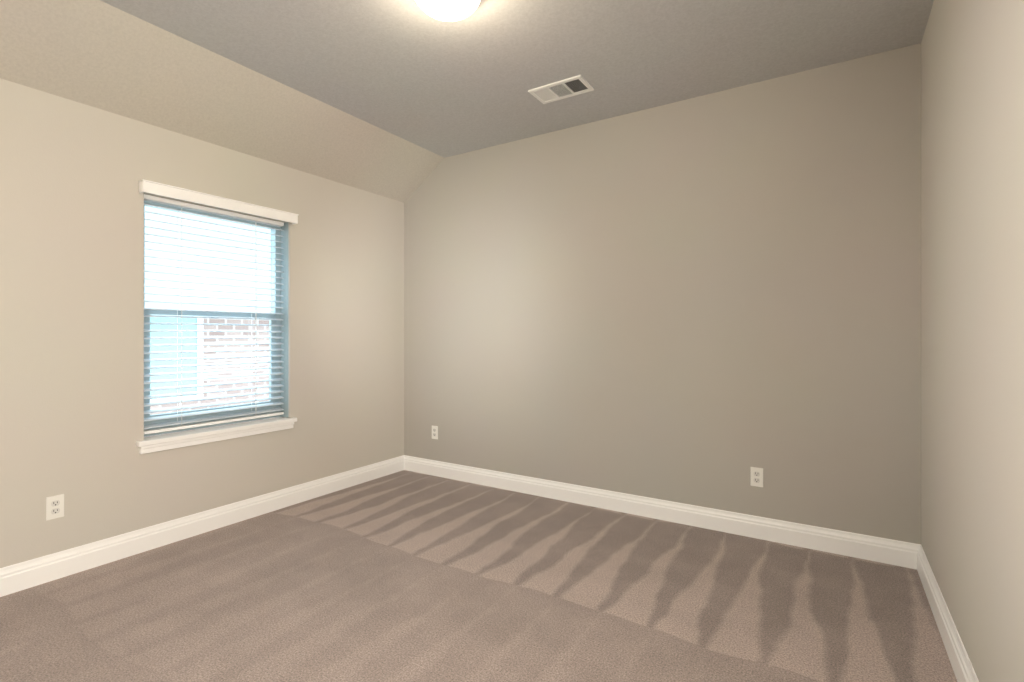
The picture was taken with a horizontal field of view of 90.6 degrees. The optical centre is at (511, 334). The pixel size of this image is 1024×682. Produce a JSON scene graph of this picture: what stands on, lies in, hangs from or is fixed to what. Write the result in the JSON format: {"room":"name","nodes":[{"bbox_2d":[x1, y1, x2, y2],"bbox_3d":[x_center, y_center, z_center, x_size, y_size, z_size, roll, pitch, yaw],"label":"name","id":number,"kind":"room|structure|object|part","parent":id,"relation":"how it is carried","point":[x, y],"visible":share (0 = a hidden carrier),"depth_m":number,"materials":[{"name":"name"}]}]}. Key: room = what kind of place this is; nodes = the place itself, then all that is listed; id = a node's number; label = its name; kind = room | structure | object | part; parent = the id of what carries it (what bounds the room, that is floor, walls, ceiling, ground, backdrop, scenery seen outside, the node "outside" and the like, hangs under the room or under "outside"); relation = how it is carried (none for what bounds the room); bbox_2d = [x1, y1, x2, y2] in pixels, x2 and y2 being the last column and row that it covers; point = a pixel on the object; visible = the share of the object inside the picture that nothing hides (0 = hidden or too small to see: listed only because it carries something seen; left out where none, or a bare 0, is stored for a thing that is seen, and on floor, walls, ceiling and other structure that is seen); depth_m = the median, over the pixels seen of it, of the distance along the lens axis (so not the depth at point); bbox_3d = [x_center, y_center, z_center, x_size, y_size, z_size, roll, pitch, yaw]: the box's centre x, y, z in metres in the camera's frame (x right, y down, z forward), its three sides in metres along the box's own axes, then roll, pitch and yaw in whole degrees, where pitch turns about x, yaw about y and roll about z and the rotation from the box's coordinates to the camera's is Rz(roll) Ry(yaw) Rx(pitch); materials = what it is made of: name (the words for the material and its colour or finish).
{"room":"empty bedroom","nodes":[
{"label":"empty bedroom","id":0,"kind":"room"},
{"bbox_2d":[0,78,403,567],"bbox_3d":[-2.175,-0.211,2.866,0.160,2.860,4.220,0,0,32],"label":"wall","id":1,"kind":"structure","parent":0,"point":[72,173],"depth_m":2.79,"materials":[{"name":"paint"}]},
{"bbox_2d":[46,494,63,520],"bbox_3d":[-2.284,0.861,2.536,0.008,0.115,0.070,0,0,32],"label":"electrical outlet","id":2,"kind":"object","parent":1,"relation":"attached to","point":[54,507],"visible":1,"depth_m":2.53,"materials":[{"name":"white plastic"}]},
{"bbox_2d":[0,455,403,596],"bbox_3d":[-2.100,1.155,2.818,0.019,0.128,4.220,0,0,32],"label":"baseboard","id":3,"kind":"structure","parent":1,"relation":"attached to","point":[17,577],"depth_m":2.97,"materials":[{"name":"white wood"}]},
{"bbox_2d":[144,194,287,436],"bbox_3d":[-1.911,-0.108,3.296,0.148,1.405,0.910,0,0,32],"label":"window blind","id":4,"kind":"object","parent":1,"relation":"in","point":[277,356],"depth_m":3.29,"materials":[{"name":"grey plastic"}]},
{"bbox_2d":[177,211,177,420],"bbox_3d":[-2.050,-0.115,3.106,0.002,1.337,0.002,0,0,32],"label":"blind cord","id":5,"kind":"object","parent":4,"relation":"hanging from","point":[177,211],"depth_m":3.10,"materials":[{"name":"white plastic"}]},
{"bbox_2d":[181,206,181,425],"bbox_3d":[-2.004,-0.115,3.077,0.002,1.337,0.002,0,0,32],"label":"blind cord","id":6,"kind":"object","parent":4,"relation":"hanging from","point":[181,312],"depth_m":3.08,"materials":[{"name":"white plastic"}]},
{"bbox_3d":[-1.901,-0.118,3.290,0.056,1.381,0.886,0,0,32],"label":"window blind rails","id":7,"kind":"part","parent":4,"relation":"part of","materials":[{"name":"white plastic"}]},
{"bbox_2d":[251,225,251,410],"bbox_3d":[-1.798,-0.115,3.503,0.002,1.337,0.002,0,0,32],"label":"blind cord","id":8,"kind":"object","parent":4,"relation":"hanging from","point":[251,225],"depth_m":3.50,"materials":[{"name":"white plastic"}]},
{"bbox_2d":[255,222,255,414],"bbox_3d":[-1.753,-0.115,3.474,0.002,1.337,0.002,0,0,32],"label":"blind cord","id":9,"kind":"object","parent":4,"relation":"hanging from","point":[255,222],"depth_m":3.50,"materials":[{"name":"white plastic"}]},
{"bbox_2d":[136,417,296,453],"bbox_3d":[-1.864,0.631,3.263,0.142,0.075,0.985,0,0,32],"label":"window sill","id":10,"kind":"structure","parent":1,"relation":"attached to","point":[156,443],"depth_m":3.16,"materials":[{"name":"white wood"}]},
{"bbox_2d":[138,179,298,224],"bbox_3d":[-1.811,-0.830,3.236,0.061,0.068,0.973,0,0,32],"label":"window valance","id":11,"kind":"object","parent":1,"relation":"attached to","point":[157,188],"visible":1,"depth_m":3.13,"materials":[{"name":"white wood"}]},
{"bbox_2d":[0,0,443,202],"bbox_3d":[-1.950,-1.421,2.628,0.475,0.440,4.380,0,0,32],"label":"ceiling","id":12,"kind":"structure","parent":0,"point":[98,54],"depth_m":2.83,"materials":[{"name":"paint"}]},
{"bbox_2d":[0,470,956,681],"bbox_3d":[-0.552,1.279,1.840,4.000,0.120,4.540,0,0,32],"label":"floor","id":13,"kind":"structure","parent":0,"point":[405,576],"depth_m":2.29,"materials":[{"name":"beige carpet"}]},
{"bbox_2d":[100,0,933,157],"bbox_3d":[-0.284,-1.581,1.670,3.365,0.120,4.540,0,0,32],"label":"ceiling","id":14,"kind":"structure","parent":0,"point":[412,71],"depth_m":2.69,"materials":[{"name":"paint"}]},
{"bbox_2d":[416,0,479,20],"bbox_3d":[-0.282,-1.459,2.200,0.312,0.124,0.312,0,0,32],"label":"ceiling light","id":15,"kind":"object","parent":14,"relation":"attached to","point":[449,10],"visible":1,"depth_m":2.19,"materials":[{"name":"white glass"}]},
{"bbox_2d":[528,75,593,103],"bbox_3d":[0.303,-1.516,3.142,0.355,0.009,0.202,0,0,32],"label":"ceiling vent","id":16,"kind":"object","parent":14,"relation":"in","point":[564,88],"visible":0.98,"depth_m":3.13,"materials":[{"name":"white metal"}]},
{"bbox_2d":[404,43,920,543],"bbox_3d":[0.618,-0.211,3.691,4.000,2.860,0.160,0,0,32],"label":"wall","id":17,"kind":"structure","parent":0,"point":[708,301],"depth_m":3.24,"materials":[{"name":"paint"}]},
{"bbox_2d":[432,426,437,438],"bbox_3d":[-0.672,0.847,4.407,0.070,0.115,0.008,0,0,32],"label":"electrical outlet","id":18,"kind":"object","parent":17,"relation":"attached to","point":[434,432],"visible":1,"depth_m":4.40,"materials":[{"name":"white plastic"}]},
{"bbox_2d":[404,455,919,569],"bbox_3d":[0.570,1.155,3.615,3.680,0.128,0.019,0,0,32],"label":"baseboard","id":19,"kind":"structure","parent":17,"relation":"attached to","point":[880,550],"depth_m":3.23,"materials":[{"name":"white wood"}]},
{"bbox_2d":[750,467,762,486],"bbox_3d":[1.473,0.855,3.051,0.070,0.115,0.008,0,0,32],"label":"electrical outlet","id":20,"kind":"object","parent":17,"relation":"attached to","point":[756,476],"visible":1,"depth_m":3.05,"materials":[{"name":"white plastic"}]},
{"bbox_2d":[921,0,1023,681],"bbox_3d":[1.028,-0.211,0.746,0.160,2.860,4.380,0,0,32],"label":"wall","id":21,"kind":"structure","parent":0,"point":[972,297],"depth_m":1.64,"materials":[{"name":"paint"}]},
{"bbox_2d":[917,544,978,681],"bbox_3d":[0.995,1.155,0.862,0.019,0.128,4.220,0,0,32],"label":"baseboard","id":22,"kind":"structure","parent":21,"relation":"attached to","point":[962,666],"depth_m":1.99,"materials":[{"name":"white wood"}]},
{"label":"outside","id":23,"kind":"structure","parent":0,"visible":0},
{"bbox_2d":[145,206,275,436],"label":"window","id":24,"kind":"structure","parent":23,"point":[189,265],"depth_m":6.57,"materials":[{"name":"glass"}]}
]}

